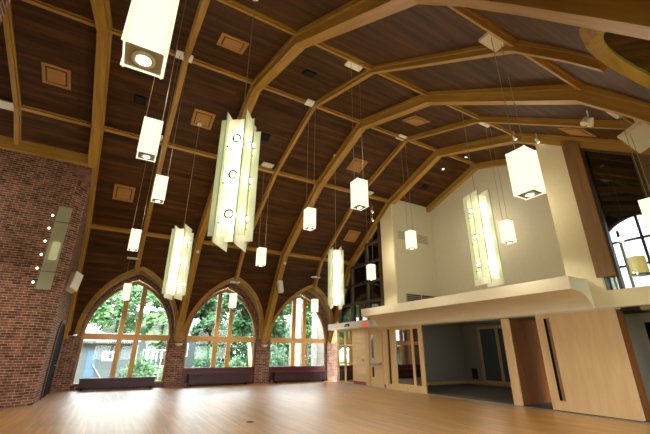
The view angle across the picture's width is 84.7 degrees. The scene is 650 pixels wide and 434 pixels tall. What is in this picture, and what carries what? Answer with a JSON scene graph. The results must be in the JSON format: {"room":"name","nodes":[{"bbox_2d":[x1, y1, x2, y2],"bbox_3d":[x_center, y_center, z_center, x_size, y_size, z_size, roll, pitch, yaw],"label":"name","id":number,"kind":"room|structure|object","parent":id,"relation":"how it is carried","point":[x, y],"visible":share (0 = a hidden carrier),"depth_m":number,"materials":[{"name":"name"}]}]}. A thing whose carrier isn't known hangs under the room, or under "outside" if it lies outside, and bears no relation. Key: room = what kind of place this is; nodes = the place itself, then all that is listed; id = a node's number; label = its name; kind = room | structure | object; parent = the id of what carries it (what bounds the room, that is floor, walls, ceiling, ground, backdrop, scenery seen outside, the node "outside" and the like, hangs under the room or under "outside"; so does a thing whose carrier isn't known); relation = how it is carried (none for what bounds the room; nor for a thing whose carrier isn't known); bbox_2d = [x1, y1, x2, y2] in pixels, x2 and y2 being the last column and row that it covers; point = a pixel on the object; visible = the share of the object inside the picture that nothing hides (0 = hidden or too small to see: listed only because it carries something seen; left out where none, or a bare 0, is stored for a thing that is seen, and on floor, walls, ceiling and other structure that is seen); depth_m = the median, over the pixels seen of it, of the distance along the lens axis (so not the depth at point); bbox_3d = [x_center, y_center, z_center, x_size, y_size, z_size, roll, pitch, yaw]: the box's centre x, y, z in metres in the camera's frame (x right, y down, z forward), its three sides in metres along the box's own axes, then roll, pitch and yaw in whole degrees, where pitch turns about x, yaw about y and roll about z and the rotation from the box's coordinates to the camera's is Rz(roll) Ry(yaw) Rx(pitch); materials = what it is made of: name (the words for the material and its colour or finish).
{"room":"church hall","nodes":[
{"label":"church hall","id":0,"kind":"room"},
{"bbox_2d":[0,0,10,24],"bbox_3d":[-4.619,-2.333,0.111,5.250,7.400,5.750,12,-24,-28],"label":"wall","id":1,"kind":"structure","parent":0,"point":[4,4],"depth_m":4.13,"materials":[{"name":"red brick"}]},
{"bbox_2d":[3,2,21,144],"bbox_3d":[-7.780,-3.537,7.624,0.190,5.050,15.476,12,-24,-28],"label":"trim","id":2,"kind":"structure","parent":1,"relation":"attached to","point":[7,20],"depth_m":10.40,"materials":[{"name":"wood"}]},
{"bbox_2d":[64,0,112,338],"bbox_3d":[-5.929,-1.704,8.173,0.370,8.072,19.926,12,-24,-28],"label":"trim","id":3,"kind":"structure","parent":1,"relation":"attached to","point":[101,9],"depth_m":11.43,"materials":[{"name":"wood"}]},
{"bbox_2d":[0,148,91,408],"bbox_3d":[-12.046,1.934,12.511,5.400,8.150,5.320,12,-24,-28],"label":"wall","id":4,"kind":"structure","parent":0,"point":[33,188],"depth_m":11.33,"materials":[{"name":"red brick"}]},
{"bbox_2d":[0,135,89,165],"bbox_3d":[-10.817,-2.533,11.816,5.280,0.580,0.400,12,-24,-28],"label":"trim","id":5,"kind":"structure","parent":4,"relation":"attached to","point":[27,147],"depth_m":12.21,"materials":[{"name":"wood"}]},
{"bbox_2d":[32,206,72,289],"bbox_3d":[-8.810,0.958,11.532,0.525,2.750,0.123,12,-24,-28],"label":"wall sconce","id":6,"kind":"object","parent":4,"relation":"attached to","point":[46,276],"visible":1,"depth_m":11.50,"materials":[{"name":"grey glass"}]},
{"bbox_2d":[39,319,65,399],"bbox_3d":[-9.793,5.087,12.963,0.103,2.594,2.160,12,-24,-28],"label":"door","id":7,"kind":"structure","parent":4,"relation":"in","point":[50,372],"depth_m":12.86,"materials":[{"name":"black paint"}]},
{"bbox_2d":[66,271,82,293],"bbox_3d":[-9.102,2.371,12.740,0.573,0.720,0.340,-20,-47,7],"label":"wall speaker","id":8,"kind":"object","parent":4,"relation":"attached to","point":[74,281],"visible":0.82,"depth_m":12.61,"materials":[{"name":"beige plastic"}]},
{"bbox_2d":[71,272,82,289],"bbox_3d":[-8.839,2.278,12.708,0.012,0.660,0.280,-20,-47,7],"label":"grille","id":9,"kind":"object","parent":8,"relation":"attached to","point":[77,277],"depth_m":12.68,"materials":[{"name":"white paint"}]},
{"bbox_2d":[89,224,349,263],"bbox_3d":[-6.459,0.998,16.224,18.200,0.216,0.216,12,-24,-28],"label":"trim","id":10,"kind":"structure","parent":4,"relation":"attached to","point":[93,226],"depth_m":16.63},
{"bbox_2d":[51,335,336,390],"bbox_3d":[-5.008,7.215,17.846,13.700,2.120,0.450,12,-24,-28],"label":"wall","id":11,"kind":"structure","parent":0,"point":[62,380],"depth_m":16.55,"materials":[{"name":"red brick"}]},
{"bbox_2d":[69,382,162,389],"bbox_3d":[-8.889,7.290,15.372,3.600,0.190,0.140,12,-24,-28],"label":"trim","id":12,"kind":"structure","parent":11,"relation":"attached to","point":[156,384],"depth_m":15.24,"materials":[{"name":"red paint"}]},
{"bbox_2d":[71,266,177,384],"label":"window","id":13,"kind":"structure","parent":11,"relation":"in","point":[145,277],"depth_m":16.08,"materials":[{"name":"brown wood"}]},
{"bbox_2d":[180,367,254,385],"bbox_3d":[-5.196,7.786,17.436,3.640,0.760,0.200,12,-24,-28],"label":"trim","id":14,"kind":"structure","parent":11,"relation":"attached to","point":[185,371],"depth_m":17.33,"materials":[{"name":"red paint"}]},
{"bbox_2d":[182,277,263,367],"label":"window","id":15,"kind":"structure","parent":11,"relation":"in","point":[246,295],"depth_m":18.29,"materials":[{"name":"brown wood"}]},
{"bbox_2d":[268,366,326,382],"bbox_3d":[-1.474,8.558,19.425,3.640,0.760,0.200,12,-24,-28],"label":"trim","id":16,"kind":"structure","parent":11,"relation":"attached to","point":[298,368],"depth_m":19.29,"materials":[{"name":"red paint"}]},
{"bbox_2d":[269,285,333,366],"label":"window","id":17,"kind":"structure","parent":11,"relation":"in","point":[325,314],"depth_m":20.34,"materials":[{"name":"brown wood"}]},
{"bbox_2d":[174,0,649,340],"bbox_3d":[-2.077,-0.905,10.232,0.370,8.072,19.926,12,-24,-28],"label":"ceiling beam","id":18,"kind":"structure","parent":11,"relation":"attached to","point":[631,18],"depth_m":5.24,"materials":[{"name":"wood"}]},
{"bbox_2d":[261,84,649,341],"bbox_3d":[1.670,-0.128,12.235,0.370,8.072,19.926,12,-24,-28],"label":"ceiling beam","id":19,"kind":"structure","parent":11,"relation":"attached to","point":[563,94],"depth_m":9.20,"materials":[{"name":"wood"}]},
{"bbox_2d":[580,110,593,126],"bbox_3d":[4.927,-1.857,6.743,0.243,0.361,0.186,-5,-22,15],"label":"spotlight","id":20,"kind":"object","parent":19,"relation":"attached to","point":[589,121],"visible":1,"depth_m":6.67,"materials":[{"name":"white paint"}]},
{"bbox_2d":[0,0,649,334],"bbox_3d":[-1.417,-0.791,10.720,21.200,7.870,19.667,12,-24,-28],"label":"ceiling","id":21,"kind":"structure","parent":0,"point":[40,34],"depth_m":12.04,"materials":[{"name":"wood"}]},
{"bbox_2d":[0,99,13,110],"bbox_3d":[-9.999,-3.520,11.165,0.440,0.175,0.314,12,-24,-28],"label":"plate","id":22,"kind":"object","parent":21,"relation":"attached to","point":[7,105],"visible":1,"depth_m":11.15,"materials":[{"name":"white paint"}]},
{"bbox_2d":[41,61,70,89],"bbox_3d":[-8.126,-4.268,10.798,0.720,0.276,0.699,12,-24,-28],"label":"ceiling vent","id":23,"kind":"object","parent":21,"relation":"in","point":[58,76],"visible":1,"depth_m":10.76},
{"bbox_2d":[112,184,134,202],"bbox_3d":[-7.956,-0.943,14.105,0.720,0.444,0.625,12,-24,-28],"label":"ceiling vent","id":24,"kind":"object","parent":21,"relation":"in","point":[121,192],"visible":1,"depth_m":14.07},
{"bbox_2d":[121,257,137,300],"bbox_3d":[-8.350,2.634,15.201,0.480,1.804,0.320,12,-24,-28],"label":"pendant lamp","id":25,"kind":"object","parent":21,"relation":"hanging from","point":[127,287],"visible":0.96,"depth_m":14.92,"materials":[{"name":"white glass"}]},
{"bbox_2d":[134,94,145,105],"bbox_3d":[-6.143,-3.882,11.833,0.340,0.142,0.331,12,-24,-28],"label":"ceiling vent","id":26,"kind":"object","parent":21,"relation":"in","point":[138,99],"visible":1,"depth_m":11.80,"materials":[{"name":"black metal"}]},
{"bbox_2d":[127,135,162,251],"bbox_3d":[-6.188,-0.946,12.244,0.480,4.322,0.320,12,-24,-28],"label":"pendant lamp","id":27,"kind":"object","parent":21,"relation":"hanging from","point":[135,235],"visible":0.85,"depth_m":11.52,"materials":[{"name":"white glass"}]},
{"bbox_2d":[120,0,178,78],"bbox_3d":[-1.334,-2.490,3.138,0.480,2.873,0.320,12,-24,-28],"label":"pendant lamp","id":28,"kind":"object","parent":21,"relation":"hanging from","point":[146,37],"visible":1,"depth_m":2.61,"materials":[{"name":"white glass"}]},
{"bbox_2d":[136,2,185,161],"bbox_3d":[-2.985,-2.983,6.721,0.480,4.242,0.320,12,-24,-28],"label":"pendant lamp","id":29,"kind":"object","parent":21,"relation":"hanging from","point":[150,135],"visible":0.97,"depth_m":5.99,"materials":[{"name":"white glass"}]},
{"bbox_2d":[134,0,209,272],"bbox_3d":[-4.233,-2.501,9.967,0.190,5.296,16.385,12,-24,-28],"label":"trim","id":30,"kind":"structure","parent":21,"relation":"attached to","point":[203,4],"depth_m":11.92,"materials":[{"name":"wood"}]},
{"bbox_2d":[151,50,193,203],"bbox_3d":[-4.277,-2.653,9.980,0.480,4.825,0.320,12,-24,-28],"label":"pendant lamp","id":31,"kind":"object","parent":21,"relation":"hanging from","point":[160,184],"visible":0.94,"depth_m":9.20,"materials":[{"name":"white glass"}]},
{"bbox_2d":[161,123,201,300],"bbox_3d":[-4.550,-0.455,11.794,0.588,6.255,0.588,0,-21,2],"label":"glass chandelier","id":32,"kind":"object","parent":21,"relation":"hanging from","point":[181,240],"visible":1,"depth_m":10.97,"materials":[{"name":"white"}]},
{"bbox_2d":[1,99,388,202],"bbox_3d":[-3.484,-2.222,14.711,20.800,0.203,0.219,12,-24,-28],"label":"trim","id":33,"kind":"structure","parent":21,"relation":"attached to","point":[22,107],"depth_m":13.37,"materials":[{"name":"wood"}]},
{"bbox_2d":[190,108,215,129],"bbox_3d":[-4.377,-3.505,12.783,0.720,0.276,0.699,12,-24,-28],"label":"ceiling vent","id":34,"kind":"object","parent":21,"relation":"in","point":[205,118],"visible":1,"depth_m":12.73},
{"bbox_2d":[217,31,248,54],"bbox_3d":[-2.513,-4.725,9.704,0.720,0.276,0.699,12,-24,-28],"label":"ceiling vent","id":35,"kind":"object","parent":21,"relation":"in","point":[230,42],"visible":1,"depth_m":9.64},
{"bbox_2d":[207,0,260,251],"bbox_3d":[-1.423,-2.007,6.288,0.588,5.280,0.588,-2,-21,5],"label":"glass chandelier","id":36,"kind":"object","parent":21,"relation":"hanging from","point":[232,211],"visible":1,"depth_m":5.59,"materials":[{"name":"white"}]},
{"bbox_2d":[228,281,239,307],"bbox_3d":[-4.492,3.807,17.492,0.480,1.271,0.320,12,-24,-28],"label":"pendant lamp","id":37,"kind":"object","parent":21,"relation":"hanging from","point":[233,296],"visible":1,"depth_m":17.32,"materials":[{"name":"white glass"}]},
{"bbox_2d":[21,0,475,165],"bbox_3d":[-1.739,-4.372,12.281,20.800,0.150,0.200,12,-24,-28],"label":"trim","id":38,"kind":"structure","parent":21,"relation":"attached to","point":[41,4],"depth_m":11.62,"materials":[{"name":"wood"}]},
{"bbox_2d":[256,162,273,266],"bbox_3d":[-2.425,-0.182,14.225,0.480,4.332,0.320,12,-24,-28],"label":"pendant lamp","id":39,"kind":"object","parent":21,"relation":"hanging from","point":[261,252],"visible":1,"depth_m":13.55,"materials":[{"name":"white glass"}]},
{"bbox_2d":[303,99,315,230],"bbox_3d":[-0.473,-1.866,12.003,0.480,4.822,0.320,12,-24,-28],"label":"pendant lamp","id":40,"kind":"object","parent":21,"relation":"hanging from","point":[309,223],"visible":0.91,"depth_m":11.22,"materials":[{"name":"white glass"}]},
{"bbox_2d":[311,276,319,311],"bbox_3d":[-0.552,4.190,19.331,0.480,1.893,0.320,12,-24,-28],"label":"pendant lamp","id":41,"kind":"object","parent":21,"relation":"hanging from","point":[314,302],"visible":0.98,"depth_m":19.04,"materials":[{"name":"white glass"}]},
{"bbox_2d":[328,154,343,309],"bbox_3d":[0.415,0.355,14.051,0.588,6.385,0.588,4,-21,-9],"label":"glass chandelier","id":42,"kind":"object","parent":21,"relation":"hanging from","point":[335,257],"visible":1,"depth_m":13.18,"materials":[{"name":"white"}]},
{"bbox_2d":[344,230,360,241],"bbox_3d":[1.455,1.030,19.153,0.720,0.444,0.625,12,-24,-28],"label":"ceiling vent","id":43,"kind":"object","parent":21,"relation":"in","point":[351,236],"visible":1,"depth_m":19.11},
{"bbox_2d":[345,60,368,210],"bbox_3d":[0.806,-2.184,8.915,0.480,4.239,0.320,12,-24,-28],"label":"pendant lamp","id":44,"kind":"object","parent":21,"relation":"hanging from","point":[359,187],"visible":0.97,"depth_m":8.24,"materials":[{"name":"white glass"}]},
{"bbox_2d":[346,157,367,172],"bbox_3d":[1.431,-2.307,15.879,0.720,0.276,0.699,12,-24,-28],"label":"ceiling vent","id":45,"kind":"object","parent":21,"relation":"in","point":[356,165],"visible":1,"depth_m":15.84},
{"bbox_2d":[366,191,375,279],"bbox_3d":[2.086,0.793,16.708,0.480,4.309,0.320,12,-24,-28],"label":"pendant lamp","id":46,"kind":"object","parent":21,"relation":"hanging from","point":[371,271],"visible":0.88,"depth_m":16.01,"materials":[{"name":"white glass"}]},
{"bbox_2d":[217,0,534,145],"bbox_3d":[-0.004,-4.359,9.031,20.800,0.203,0.219,12,-24,-28],"label":"trim","id":47,"kind":"structure","parent":21,"relation":"attached to","point":[234,4],"depth_m":9.28,"materials":[{"name":"wood"}]},
{"bbox_2d":[395,134,416,249],"bbox_3d":[3.219,-1.085,14.044,0.480,4.842,0.320,12,-24,-28],"label":"pendant lamp","id":48,"kind":"object","parent":21,"relation":"hanging from","point":[410,235],"visible":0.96,"depth_m":13.27,"materials":[{"name":"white glass"}]},
{"bbox_2d":[402,115,429,125],"bbox_3d":[3.306,-3.507,12.946,0.720,0.276,0.699,12,-24,-28],"label":"ceiling vent","id":49,"kind":"object","parent":21,"relation":"in","point":[416,120],"visible":1,"depth_m":12.87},
{"bbox_2d":[234,40,607,281],"bbox_3d":[-0.372,-1.700,12.031,0.190,5.296,16.385,12,-24,-28],"label":"trim","id":50,"kind":"structure","parent":21,"relation":"attached to","point":[522,47],"depth_m":7.33,"materials":[{"name":"wood"}]},
{"bbox_2d":[312,116,630,289],"bbox_3d":[3.445,-0.908,14.071,0.190,5.296,16.385,12,-24,-28],"label":"trim","id":51,"kind":"structure","parent":21,"relation":"attached to","point":[599,124],"depth_m":11.86,"materials":[{"name":"wood"}]},
{"bbox_2d":[461,106,504,287],"bbox_3d":[3.764,-0.921,9.057,0.588,5.300,0.588,6,-21,-14],"label":"glass chandelier","id":52,"kind":"object","parent":21,"relation":"hanging from","point":[485,256],"visible":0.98,"depth_m":8.38,"materials":[{"name":"white"}]},
{"bbox_2d":[478,123,516,243],"bbox_3d":[5.453,-1.222,11.277,0.480,4.255,0.320,12,-24,-28],"label":"pendant lamp","id":53,"kind":"object","parent":21,"relation":"hanging from","point":[506,227],"visible":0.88,"depth_m":10.60,"materials":[{"name":"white glass"}]},
{"bbox_2d":[478,32,545,199],"bbox_3d":[2.840,-1.638,5.436,0.480,2.867,0.320,12,-24,-28],"label":"pendant lamp","id":54,"kind":"object","parent":21,"relation":"hanging from","point":[526,178],"visible":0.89,"depth_m":5.00,"materials":[{"name":"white glass"}]},
{"bbox_2d":[447,6,634,124],"bbox_3d":[0.694,-3.397,4.548,18.200,0.216,0.216,12,-24,-28],"label":"trim","id":55,"kind":"structure","parent":21,"relation":"attached to","point":[470,14],"depth_m":5.72,"materials":[{"name":"wood"}]},
{"bbox_2d":[557,127,596,136],"bbox_3d":[7.117,-2.416,10.071,0.720,0.444,0.625,12,-24,-28],"label":"ceiling vent","id":56,"kind":"object","parent":21,"relation":"in","point":[570,130],"visible":0.93,"depth_m":9.97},
{"bbox_2d":[603,153,649,276],"bbox_3d":[8.792,-0.256,10.607,0.412,4.020,0.412,12,-24,-28],"label":"pendant lamp","id":57,"kind":"object","parent":21,"relation":"hanging from","point":[638,265],"visible":0.95,"depth_m":9.89,"materials":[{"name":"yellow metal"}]},
{"bbox_2d":[605,111,649,233],"bbox_3d":[6.141,-0.972,6.961,0.480,2.732,0.320,12,-24,-28],"label":"pendant lamp","id":58,"kind":"object","parent":21,"relation":"hanging from","point":[644,204],"visible":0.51,"depth_m":6.69,"materials":[{"name":"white glass"}]},
{"bbox_2d":[617,119,649,152],"bbox_3d":[6.723,-1.805,7.532,1.120,0.439,0.611,13,-24,-30],"label":"wall speaker","id":59,"kind":"object","parent":21,"relation":"hanging from","point":[639,131],"visible":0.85,"depth_m":7.42,"materials":[{"name":"beige plastic"}]},
{"bbox_2d":[0,381,649,433],"bbox_3d":[-2.774,4.589,7.905,18.170,0.001,20.400,12,-24,-28],"label":"floor","id":60,"kind":"structure","parent":0,"point":[307,407],"depth_m":9.19,"materials":[{"name":"brown wood"}]},
{"bbox_2d":[74,376,155,390],"bbox_3d":[-8.785,7.016,15.028,2.939,0.460,0.310,12,-24,-28],"label":"radiator","id":61,"kind":"object","parent":60,"relation":"on","point":[149,381],"visible":0.98,"depth_m":14.93,"materials":[{"name":"red metal"}]},
{"bbox_2d":[185,373,249,386],"bbox_3d":[-5.112,7.783,17.088,3.019,0.520,0.310,12,-24,-28],"label":"radiator","id":62,"kind":"object","parent":60,"relation":"on","point":[208,378],"visible":0.99,"depth_m":16.98,"materials":[{"name":"red metal"}]},
{"bbox_2d":[271,371,326,382],"bbox_3d":[-1.364,8.560,19.091,3.219,0.520,0.310,12,-24,-28],"label":"radiator","id":63,"kind":"object","parent":60,"relation":"on","point":[297,375],"visible":0.99,"depth_m":18.98,"materials":[{"name":"red metal"}]},
{"bbox_2d":[392,200,438,302],"bbox_3d":[4.540,1.976,17.814,2.690,5.980,0.018,12,-24,-28],"label":"wall","id":64,"kind":"structure","parent":0,"point":[416,273],"depth_m":17.82,"materials":[{"name":"grey paint"}]},
{"bbox_2d":[406,293,435,301],"bbox_3d":[4.628,4.007,17.065,1.900,0.550,0.045,12,-24,-28],"label":"air vent","id":65,"kind":"object","parent":64,"relation":"in","point":[409,297],"visible":0.39,"depth_m":16.93,"materials":[{"name":"metal"}]},
{"bbox_2d":[416,234,428,244],"bbox_3d":[5.006,1.173,18.363,0.822,0.464,0.045,12,-24,-28],"label":"air vent","id":66,"kind":"object","parent":64,"relation":"in","point":[421,239],"depth_m":18.36,"materials":[{"name":"metal"}]},
{"bbox_2d":[422,323,500,381],"bbox_3d":[7.071,5.733,15.168,5.600,3.100,7.600,12,-24,-28],"label":"wall","id":67,"kind":"structure","parent":0,"point":[450,351],"depth_m":18.71,"materials":[{"name":"grey paint"}]},
{"bbox_2d":[427,380,510,386],"bbox_3d":[6.769,7.280,15.079,5.250,0.140,6.200,12,-24,-28],"label":"baseboard","id":68,"kind":"structure","parent":67,"relation":"attached to","point":[464,381],"depth_m":17.91,"materials":[{"name":"brown wood"}]},
{"bbox_2d":[361,276,594,326],"bbox_3d":[5.673,3.675,13.892,3.750,0.790,9.340,12,-24,-28],"label":"balcony","id":69,"kind":"object","parent":67,"relation":"attached to","point":[564,293],"visible":0.91,"depth_m":11.49,"materials":[{"name":"paint"}]},
{"bbox_2d":[476,325,510,386],"bbox_3d":[8.648,6.721,17.302,0.090,2.780,2.600,12,-24,-28],"label":"door","id":70,"kind":"structure","parent":67,"relation":"in","point":[493,357],"depth_m":17.76,"materials":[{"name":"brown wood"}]},
{"bbox_2d":[377,307,620,327],"bbox_3d":[5.207,3.878,13.277,0.555,0.050,9.850,12,-24,-28],"label":"trim","id":71,"kind":"structure","parent":67,"relation":"attached to","point":[527,315],"depth_m":11.86,"materials":[{"name":"grey paint"}]},
{"bbox_2d":[353,143,649,405],"bbox_3d":[7.122,1.835,13.082,2.850,8.910,17.680,12,-24,-28],"label":"wall","id":72,"kind":"structure","parent":0,"point":[577,261],"depth_m":10.59,"materials":[{"name":"beige paint"}]},
{"bbox_2d":[337,329,353,383],"bbox_3d":[1.128,7.457,19.168,0.120,2.660,1.600,12,-24,-28],"label":"window","id":73,"kind":"structure","parent":72,"relation":"in","point":[345,361],"depth_m":19.18,"materials":[{"name":"brown wood"}]},
{"bbox_2d":[328,319,377,330],"bbox_3d":[1.519,5.739,18.835,0.730,0.320,4.180,12,-24,-28],"label":"canopy","id":74,"kind":"object","parent":72,"relation":"attached to","point":[371,323],"visible":0.67,"depth_m":18.43,"materials":[{"name":"white paint"}]},
{"bbox_2d":[338,222,384,322],"bbox_3d":[1.855,3.124,19.556,0.180,5.084,4.380,12,-24,-28],"label":"window","id":75,"kind":"structure","parent":72,"relation":"in","point":[361,293],"depth_m":19.02,"materials":[{"name":"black glass"}]},
{"bbox_2d":[364,327,384,387],"bbox_3d":[2.411,6.682,17.080,0.270,2.640,1.380,12,-24,-28],"label":"door","id":76,"kind":"structure","parent":72,"relation":"in","point":[374,361],"depth_m":17.04,"materials":[{"name":"brown wood"}]},
{"bbox_2d":[383,324,427,393],"bbox_3d":[3.404,6.035,15.333,0.200,2.620,2.480,12,-24,-28],"label":"door","id":77,"kind":"structure","parent":72,"relation":"in","point":[405,369],"depth_m":15.17,"materials":[{"name":"brown wood"}]},
{"bbox_2d":[426,154,538,212],"bbox_3d":[7.281,-1.012,16.358,0.220,3.444,12.734,12,-24,-28],"label":"trim","id":78,"kind":"structure","parent":72,"relation":"attached to","point":[501,162],"depth_m":17.50,"materials":[{"name":"wood"}]},
{"bbox_2d":[329,133,649,343],"bbox_3d":[5.296,0.625,14.174,0.370,8.072,19.926,12,-24,-28],"label":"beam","id":79,"kind":"structure","parent":72,"relation":"attached to","point":[506,139],"depth_m":14.30,"materials":[{"name":"wood"}]},
{"bbox_2d":[339,382,649,423],"bbox_3d":[4.034,6.814,13.702,0.180,0.012,13.800,12,-24,-28],"label":"trim","id":80,"kind":"structure","parent":72,"relation":"attached to","point":[339,382],"depth_m":10.44,"materials":[{"name":"wood"}]},
{"bbox_2d":[500,318,551,405],"bbox_3d":[6.832,4.725,11.780,2.220,2.540,0.260,12,-24,-28],"label":"partition panel","id":81,"kind":"object","parent":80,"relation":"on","point":[527,372],"visible":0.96,"depth_m":11.45,"materials":[{"name":"brown wood"}]},
{"bbox_2d":[535,309,649,420],"bbox_3d":[7.112,3.915,9.683,0.570,2.550,2.040,12,-24,-28],"label":"sliding door","id":82,"kind":"structure","parent":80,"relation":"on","point":[590,362],"depth_m":9.33,"materials":[{"name":"brown wood"}]},
{"bbox_2d":[560,141,615,277],"bbox_3d":[7.590,-0.405,10.271,0.350,4.290,0.440,12,-24,-28],"label":"trim","id":83,"kind":"structure","parent":72,"relation":"attached to","point":[601,258],"depth_m":10.07,"materials":[{"name":"wood"}]},
{"bbox_2d":[580,148,649,288],"bbox_3d":[7.863,-0.229,9.596,0.160,4.204,1.500,12,-24,-28],"label":"window","id":84,"kind":"structure","parent":72,"relation":"in","point":[620,280],"depth_m":9.68,"materials":[{"name":"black glass"}]},
{"bbox_2d":[637,317,649,362],"bbox_3d":[8.930,3.735,8.918,0.091,2.420,1.280,12,-24,-28],"label":"door","id":85,"kind":"structure","parent":72,"relation":"in","point":[644,323],"depth_m":9.65,"materials":[{"name":"grey paint"}]},
{"bbox_2d":[430,162,619,296],"bbox_3d":[7.623,0.659,15.630,0.200,7.120,7.600,12,-24,-28],"label":"wall","id":86,"kind":"structure","parent":0,"point":[536,255],"depth_m":15.63,"materials":[{"name":"grey paint"}]},
{"bbox_2d":[427,383,649,422],"bbox_3d":[8.904,6.008,11.384,5.830,0.078,15.300,12,-24,-28],"label":"floor","id":87,"kind":"structure","parent":0,"point":[499,394],"depth_m":14.16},
{"bbox_2d":[440,305,649,325],"bbox_3d":[8.995,3.405,12.419,5.650,0.480,15.300,12,-24,-28],"label":"ceiling","id":88,"kind":"structure","parent":0,"point":[643,307],"depth_m":17.50,"materials":[{"name":"grey paint"}]},
{"bbox_2d":[586,151,649,313],"bbox_3d":[9.033,-0.178,9.641,1.650,5.150,4.160,12,-24,-28],"label":"wall","id":89,"kind":"structure","parent":0,"point":[627,186],"depth_m":11.18,"materials":[{"name":"wood"}]},
{"bbox_2d":[609,215,649,289],"bbox_3d":[9.318,1.181,10.252,0.060,2.745,2.260,12,-24,-28],"label":"window","id":90,"kind":"structure","parent":89,"relation":"in","point":[641,236],"depth_m":10.61,"materials":[{"name":"brown metal"}]},
{"bbox_2d":[635,153,649,195],"bbox_3d":[9.260,-0.472,7.120,0.200,4.714,4.060,12,-24,-28],"label":"cladding","id":91,"kind":"object","parent":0,"point":[644,158],"depth_m":9.16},
{"bbox_3d":[-27.292,18.560,43.851,120.000,0.150,70.300,12,-24,-28],"label":"lawn","id":92,"kind":"structure","parent":0,"visible":0},
{"bbox_2d":[74,333,140,382],"bbox_3d":[-14.973,9.177,23.369,4.600,3.000,5.150,12,-24,-28],"label":"outhouse","id":93,"kind":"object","parent":92,"relation":"on","point":[96,356],"visible":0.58,"depth_m":21.65,"materials":[{"name":"stone"}]},
{"bbox_2d":[89,285,157,334],"bbox_3d":[-17.838,8.520,30.724,6.274,9.419,6.113,2,-21,-4],"label":"broadleaf tree","id":94,"kind":"object","parent":92,"relation":"on","point":[107,317],"visible":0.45,"depth_m":29.39,"materials":[{"name":"green plant"}]},
{"bbox_2d":[118,353,160,380],"bbox_3d":[-10.813,8.934,20.819,2.126,1.915,2.153,-2,-21,6],"label":"bush","id":95,"kind":"object","parent":92,"relation":"on","point":[144,370],"visible":0.56,"depth_m":20.62,"materials":[{"name":"green plant"}]},
{"bbox_2d":[141,349,165,380],"bbox_3d":[-11.069,9.954,23.959,2.400,2.000,0.060,12,-24,-28],"label":"railing","id":96,"kind":"object","parent":92,"relation":"on","point":[148,350],"visible":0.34,"depth_m":23.91,"materials":[{"name":"white paint"}]},
{"bbox_2d":[142,310,167,375],"bbox_3d":[-12.467,8.646,27.997,3.374,7.297,3.685,12,-24,-28],"label":"broadleaf tree","id":97,"kind":"object","parent":92,"relation":"on","point":[159,321],"visible":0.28,"depth_m":27.07,"materials":[{"name":"green plant"}]},
{"bbox_2d":[145,293,164,367],"bbox_3d":[-15.747,10.543,36.701,4.651,9.893,4.682,-6,-22,16],"label":"broadleaf tree","id":98,"kind":"object","parent":92,"relation":"on","point":[157,304],"visible":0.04,"depth_m":35.86,"materials":[{"name":"green plant"}]},
{"bbox_2d":[134,320,217,368],"bbox_3d":[-18.112,15.597,44.001,9.600,5.600,6.000,12,-24,-28],"label":"stone house","id":99,"kind":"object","parent":92,"relation":"on","point":[191,349],"visible":0.17,"depth_m":40.60,"materials":[{"name":"stone"}]},
{"bbox_2d":[191,344,223,367],"bbox_3d":[-7.156,8.933,21.532,2.294,2.473,2.150,12,-24,-28],"label":"bush","id":100,"kind":"object","parent":92,"relation":"on","point":[202,363],"visible":0.24,"depth_m":21.53,"materials":[{"name":"green plant"}]},
{"bbox_2d":[189,295,239,356],"bbox_3d":[-10.073,9.511,31.912,4.113,8.478,4.561,-11,-24,27],"label":"broadleaf tree","id":101,"kind":"object","parent":92,"relation":"on","point":[206,314],"visible":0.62,"depth_m":30.88,"materials":[{"name":"green plant"}]},
{"bbox_2d":[223,355,246,366],"bbox_3d":[-5.911,10.092,23.623,1.823,1.829,1.876,-3,-21,8],"label":"bush","id":102,"kind":"object","parent":92,"relation":"on","point":[231,363],"visible":0.19,"depth_m":23.56,"materials":[{"name":"green plant"}]},
{"bbox_2d":[221,292,253,366],"bbox_3d":[-6.086,7.690,26.016,3.656,7.782,3.298,15,-25,-34],"label":"broadleaf tree","id":103,"kind":"object","parent":92,"relation":"on","point":[242,323],"visible":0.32,"depth_m":25.56,"materials":[{"name":"green plant"}]},
{"bbox_2d":[195,315,310,366],"bbox_3d":[-4.398,15.477,43.844,21.957,6.413,2.613,12,-24,-28],"label":"hedge","id":104,"kind":"object","parent":92,"relation":"on","point":[243,348],"visible":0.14,"depth_m":40.17,"materials":[{"name":"green plant"}]},
{"bbox_2d":[270,343,289,365],"bbox_3d":[-3.109,9.597,23.465,2.052,2.668,2.059,12,-24,-28],"label":"bush","id":105,"kind":"object","parent":92,"relation":"on","point":[278,359],"visible":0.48,"depth_m":23.48,"materials":[{"name":"green plant"}]},
{"bbox_2d":[271,300,297,364],"bbox_3d":[-4.120,9.037,30.495,3.259,8.411,3.412,12,-24,-28],"label":"broadleaf tree","id":106,"kind":"object","parent":92,"relation":"on","point":[281,322],"visible":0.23,"depth_m":30.05,"materials":[{"name":"green plant"}]},
{"bbox_2d":[288,298,301,365],"bbox_3d":[-2.847,10.779,34.351,1.040,7.900,1.000,12,-24,-28],"label":"stone pillar","id":107,"kind":"structure","parent":92,"relation":"on","point":[299,305],"depth_m":34.02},
{"bbox_2d":[301,296,314,365],"bbox_3d":[-1.801,12.255,39.879,4.718,9.071,4.636,-4,-21,11],"label":"broadleaf tree","id":108,"kind":"object","parent":92,"relation":"on","point":[308,312],"visible":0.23,"depth_m":38.69,"materials":[{"name":"green plant"}]},
{"bbox_2d":[311,312,336,381],"bbox_3d":[1.252,7.072,23.539,4.450,7.200,0.700,12,-24,-28],"label":"stone wing","id":109,"kind":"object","parent":92,"relation":"on","point":[317,350],"visible":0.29,"depth_m":22.00},
{"bbox_3d":[2.903,0.658,0.459,17.300,2.120,0.510,12,-24,-28],"label":"wall","id":110,"kind":"structure","parent":0,"visible":0},
{"bbox_2d":[579,27,649,88],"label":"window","id":111,"kind":"structure","parent":110,"relation":"in","point":[629,56],"depth_m":4.26,"materials":[{"name":"brown wood"}]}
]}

